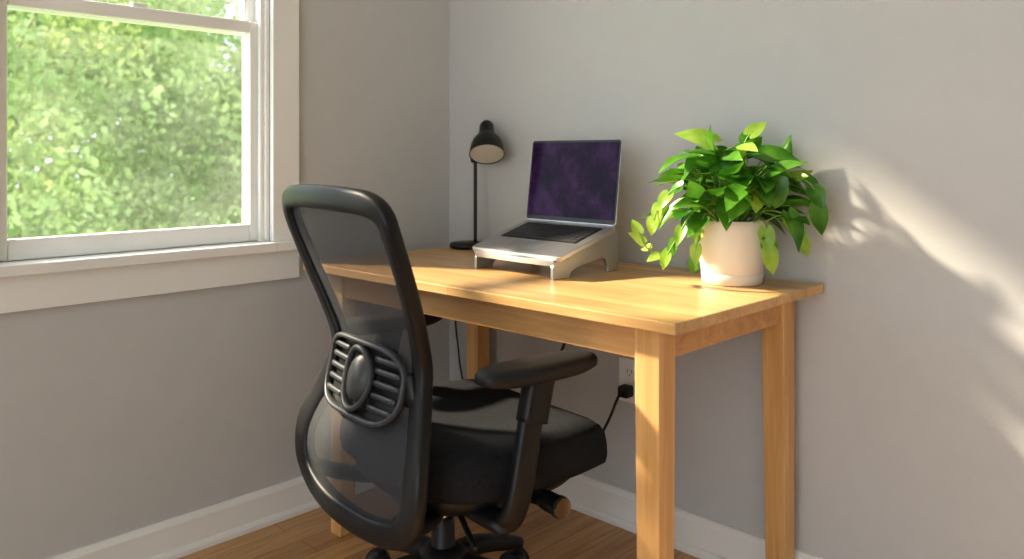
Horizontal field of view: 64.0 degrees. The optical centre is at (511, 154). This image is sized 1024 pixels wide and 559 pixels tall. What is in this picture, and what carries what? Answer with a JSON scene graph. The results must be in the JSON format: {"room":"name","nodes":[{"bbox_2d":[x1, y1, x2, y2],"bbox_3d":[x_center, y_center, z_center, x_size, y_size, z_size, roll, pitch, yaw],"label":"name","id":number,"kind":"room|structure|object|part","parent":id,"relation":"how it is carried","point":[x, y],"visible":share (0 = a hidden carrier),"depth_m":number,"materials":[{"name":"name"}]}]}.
{"room":"home office","nodes":[
{"label":"home office","id":0,"kind":"room"},
{"bbox_2d":[0,0,449,558],"bbox_3d":[-1.911,-0.300,1.190,0.140,2.700,4.740,0,0,44],"label":"wall","id":1,"kind":"structure","parent":0,"point":[119,416],"depth_m":2.25,"materials":[{"name":"paint"}]},
{"bbox_2d":[0,0,268,261],"bbox_3d":[-1.000,-0.446,2.159,0.170,1.448,0.700,0,0,44],"label":"window","id":2,"kind":"structure","parent":1,"relation":"in","point":[14,249],"depth_m":2.17,"materials":[{"name":"white"}]},
{"bbox_3d":[-0.996,-0.749,2.155,0.032,0.804,0.676,0,0,44],"label":"sash","id":3,"kind":"part","parent":2,"relation":"part of","materials":[{"name":"white wood"}]},
{"bbox_2d":[129,2,147,7],"bbox_3d":[-0.972,-0.389,2.132,0.023,0.012,0.040,0,0,44],"label":"sash lock","id":4,"kind":"object","parent":2,"relation":"attached to","point":[136,4],"visible":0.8,"depth_m":2.12,"materials":[{"name":"white metal"}]},
{"bbox_2d":[258,0,263,241],"bbox_3d":[-0.952,-0.451,2.112,0.017,1.398,0.676,0,0,44],"label":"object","id":5,"kind":"object","parent":2,"relation":"attached to","point":[260,2],"visible":1,"depth_m":2.35,"materials":[{"name":"white"}]},
{"bbox_2d":[0,240,296,277],"bbox_3d":[-0.934,0.261,2.132,0.130,0.026,0.852,0,0,44],"label":"window sill","id":6,"kind":"structure","parent":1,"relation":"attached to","point":[117,259],"depth_m":2.04,"materials":[{"name":"white paint"}]},
{"bbox_2d":[0,250,298,313],"bbox_3d":[-0.919,0.316,2.105,0.020,0.084,0.834,0,0,44],"label":"apron","id":7,"kind":"object","parent":1,"relation":"attached to","point":[48,290],"visible":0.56,"depth_m":2.07,"materials":[{"name":"white paint"}]},
{"bbox_2d":[46,476,375,558],"bbox_3d":[-1.802,1.001,1.182,0.028,0.098,4.600,0,0,44],"label":"baseboard","id":8,"kind":"structure","parent":1,"relation":"attached to","point":[180,536],"depth_m":2.20,"materials":[{"name":"white paint"}]},
{"bbox_2d":[270,0,298,241],"bbox_3d":[-0.659,-0.503,2.375,0.020,1.503,0.085,0,0,44],"label":"window casing","id":9,"kind":"structure","parent":1,"relation":"attached to","point":[284,14],"depth_m":2.36,"materials":[{"name":"white paint"}]},
{"bbox_2d":[178,488,699,558],"bbox_3d":[-0.263,1.100,-0.299,4.580,0.100,4.880,0,0,44],"label":"floor","id":10,"kind":"structure","parent":0,"point":[308,535],"depth_m":2.23,"materials":[{"name":"brown wood"}]},
{"bbox_2d":[282,184,606,558],"bbox_3d":[-0.145,0.554,1.799,0.638,0.992,0.676,0,0,-38],"label":"office chair","id":11,"kind":"object","parent":10,"relation":"on","point":[482,450],"visible":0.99,"depth_m":1.60,"materials":[{"name":"black plastic"}]},
{"bbox_3d":[-0.327,0.400,1.649,0.160,0.683,0.525,0,0,-38],"label":"frame","id":12,"kind":"part","parent":11,"relation":"part of","materials":[{"name":"black plastic"}]},
{"bbox_3d":[-0.324,0.989,2.039,0.020,0.062,0.020,0,0,-38],"label":"caster stem","id":13,"kind":"part","parent":11,"relation":"part of","materials":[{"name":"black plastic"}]},
{"bbox_3d":[-0.248,0.926,1.935,0.056,0.103,0.260,0,0,-38],"label":"leg","id":14,"kind":"part","parent":11,"relation":"part of","materials":[{"name":"black plastic"}]},
{"bbox_3d":[-0.302,0.926,1.762,0.259,0.103,0.056,0,0,-18],"label":"leg","id":15,"kind":"part","parent":11,"relation":"part of","materials":[{"name":"black plastic"}]},
{"bbox_3d":[-0.102,0.732,1.640,0.015,0.037,0.201,0,0,-20],"label":"height lever","id":16,"kind":"part","parent":11,"relation":"part of","materials":[{"name":"black plastic"}]},
{"bbox_3d":[-0.090,0.631,1.834,0.504,0.124,0.520,0,0,-38],"label":"seat","id":17,"kind":"part","parent":11,"relation":"part of","materials":[{"name":"fabric"}]},
{"bbox_3d":[-0.002,0.926,1.762,0.259,0.103,0.056,0,0,18],"label":"leg","id":18,"kind":"part","parent":11,"relation":"part of","materials":[{"name":"black plastic"}]},
{"bbox_3d":[-0.059,0.926,1.938,0.056,0.103,0.259,0,0,36],"label":"leg","id":19,"kind":"part","parent":11,"relation":"part of","materials":[{"name":"black plastic"}]},
{"bbox_3d":[-0.037,0.577,1.619,0.213,0.290,0.102,0,0,45],"label":"arm post","id":20,"kind":"part","parent":11,"relation":"part of","materials":[{"name":"black plastic"}]},
{"bbox_3d":[0.011,0.989,2.044,0.020,0.062,0.020,0,0,-38],"label":"caster stem","id":21,"kind":"part","parent":11,"relation":"part of","materials":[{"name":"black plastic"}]},
{"bbox_3d":[0.018,0.711,1.730,0.019,0.028,0.177,0,0,-36],"label":"tilt lever","id":22,"kind":"part","parent":11,"relation":"part of","materials":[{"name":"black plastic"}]},
{"bbox_3d":[0.080,0.698,1.643,0.044,0.044,0.065,0,0,-38],"label":"lever knob","id":23,"kind":"part","parent":11,"relation":"part of","materials":[{"name":"black plastic"}]},
{"bbox_2d":[303,246,822,558],"bbox_3d":[0.070,0.675,2.108,1.220,0.749,0.629,0,0,44],"label":"wooden desk","id":24,"kind":"object","parent":10,"relation":"on","point":[652,315],"visible":0.63,"depth_m":1.82,"materials":[{"name":"brown wood"}]},
{"bbox_3d":[-0.465,0.686,2.280,0.056,0.727,0.056,0,0,44],"label":"leg","id":25,"kind":"part","parent":24,"relation":"part of","materials":[{"name":"brown wood"}]},
{"bbox_2d":[449,120,504,378],"bbox_3d":[-0.122,0.467,2.668,0.280,1.159,0.164,0,0,44],"label":"desk lamp","id":26,"kind":"object","parent":24,"relation":"on","point":[486,147],"depth_m":2.60,"materials":[{"name":"black metal"}]},
{"bbox_3d":[-0.147,0.669,2.735,0.049,0.754,0.143,0,0,-23],"label":"lamp cord","id":27,"kind":"part","parent":26,"relation":"part of","materials":[{"name":"black plastic"}]},
{"bbox_3d":[-0.080,-0.041,2.595,0.118,0.143,0.116,0,0,44],"label":"lamp shade","id":28,"kind":"part","parent":26,"relation":"part of","materials":[{"name":"black metal"}]},
{"bbox_3d":[-0.110,0.686,2.649,0.056,0.727,0.056,0,0,44],"label":"leg","id":29,"kind":"part","parent":24,"relation":"part of","materials":[{"name":"brown wood"}]},
{"bbox_2d":[474,230,617,279],"bbox_3d":[0.088,0.247,2.156,0.245,0.108,0.290,0,0,-44],"label":"laptop stand","id":30,"kind":"object","parent":24,"relation":"on","point":[606,248],"depth_m":2.08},
{"bbox_2d":[472,139,622,261],"bbox_3d":[0.089,0.108,2.157,0.242,0.298,0.326,0,0,-44],"label":"laptop","id":31,"kind":"object","parent":30,"relation":"on","point":[572,183],"visible":1,"depth_m":2.19,"materials":[{"name":"silver metal"}]},
{"bbox_2d":[560,343,632,430],"bbox_3d":[0.198,0.628,2.344,0.298,0.556,0.064,0,0,27],"label":"power cable","id":32,"kind":"object","parent":24,"relation":"hanging from","point":[625,391],"visible":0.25,"depth_m":2.28,"materials":[{"name":"black plastic"}]},
{"bbox_3d":[0.274,0.686,1.568,0.056,0.727,0.056,0,0,44],"label":"leg","id":33,"kind":"part","parent":24,"relation":"part of","materials":[{"name":"brown wood"}]},
{"bbox_2d":[629,121,831,286],"bbox_3d":[0.493,0.111,1.900,0.417,0.380,0.363,0,0,44],"label":"pothos","id":34,"kind":"object","parent":24,"relation":"on","point":[732,246],"visible":1,"depth_m":1.86,"materials":[{"name":"plant"}]},
{"bbox_2d":[698,217,768,286],"bbox_3d":[0.519,0.226,1.932,0.165,0.150,0.165,0,0,44],"label":"pot","id":35,"kind":"object","parent":24,"relation":"on","point":[732,257],"depth_m":1.86,"materials":[{"name":"ceramic"}]},
{"bbox_3d":[0.629,0.686,1.937,0.056,0.727,0.056,0,0,44],"label":"leg","id":36,"kind":"part","parent":24,"relation":"part of","materials":[{"name":"brown wood"}]},
{"bbox_2d":[450,0,1023,558],"bbox_3d":[1.380,-0.300,1.408,4.580,2.700,0.140,0,0,44],"label":"wall","id":37,"kind":"structure","parent":0,"point":[908,115],"depth_m":1.91,"materials":[{"name":"paint"}]},
{"bbox_2d":[619,357,634,403],"bbox_3d":[0.334,0.638,2.311,0.080,0.124,0.009,0,0,44],"label":"wall outlet","id":38,"kind":"object","parent":37,"relation":"attached to","point":[626,366],"visible":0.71,"depth_m":2.31,"materials":[{"name":"white plastic"}]},
{"bbox_2d":[625,383,634,397],"bbox_3d":[0.333,0.664,2.310,0.034,0.034,0.004,0,0,44],"label":"socket","id":39,"kind":"object","parent":38,"relation":"attached to","point":[632,384],"depth_m":2.30,"materials":[{"name":"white plastic"}]},
{"bbox_2d":[625,365,634,378],"bbox_3d":[0.333,0.612,2.310,0.034,0.034,0.004,0,0,44],"label":"socket","id":40,"kind":"object","parent":38,"relation":"attached to","point":[629,369],"depth_m":2.31,"materials":[{"name":"white plastic"}]},
{"bbox_2d":[552,474,823,558],"bbox_3d":[1.322,1.001,1.348,4.300,0.098,0.028,0,0,44],"label":"baseboard","id":41,"kind":"structure","parent":37,"relation":"attached to","point":[698,536],"depth_m":2.18,"materials":[{"name":"white paint"}]},
{"label":"outside","id":42,"kind":"structure","parent":0,"visible":0},
{"bbox_2d":[7,190,237,232],"bbox_3d":[-18.439,2.250,27.323,59.800,0.001,70.000,0,0,44],"label":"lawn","id":43,"kind":"structure","parent":42,"point":[56,190],"depth_m":29.48,"materials":[{"name":"green plant"}]},
{"bbox_2d":[7,0,241,238],"bbox_3d":[-5.773,-0.639,8.830,4.178,6.207,6.561,0,0,40],"label":"deciduous tree","id":44,"kind":"object","parent":43,"relation":"on","point":[27,212],"visible":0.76,"depth_m":9.08,"materials":[{"name":"green plant"}]},
{"bbox_2d":[7,0,241,231],"bbox_3d":[-3.512,-0.729,12.095,5.024,6.033,7.448,0,0,44],"label":"deciduous tree","id":45,"kind":"object","parent":43,"relation":"on","point":[229,196],"visible":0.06,"depth_m":10.43,"materials":[{"name":"green plant"}]},
{"bbox_2d":[7,0,241,236],"bbox_3d":[-7.860,-1.048,14.295,10.146,7.521,7.111,0,0,-25],"label":"deciduous tree","id":46,"kind":"object","parent":43,"relation":"on","point":[223,10],"visible":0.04,"depth_m":13.76,"materials":[{"name":"green plant"}]},
{"bbox_2d":[146,35,241,223],"bbox_3d":[-4.404,-0.996,21.022,7.412,6.566,10.028,0,0,44],"label":"deciduous tree","id":47,"kind":"object","parent":43,"relation":"on","point":[215,35],"visible":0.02,"depth_m":18.05,"materials":[{"name":"green plant"}]}
]}

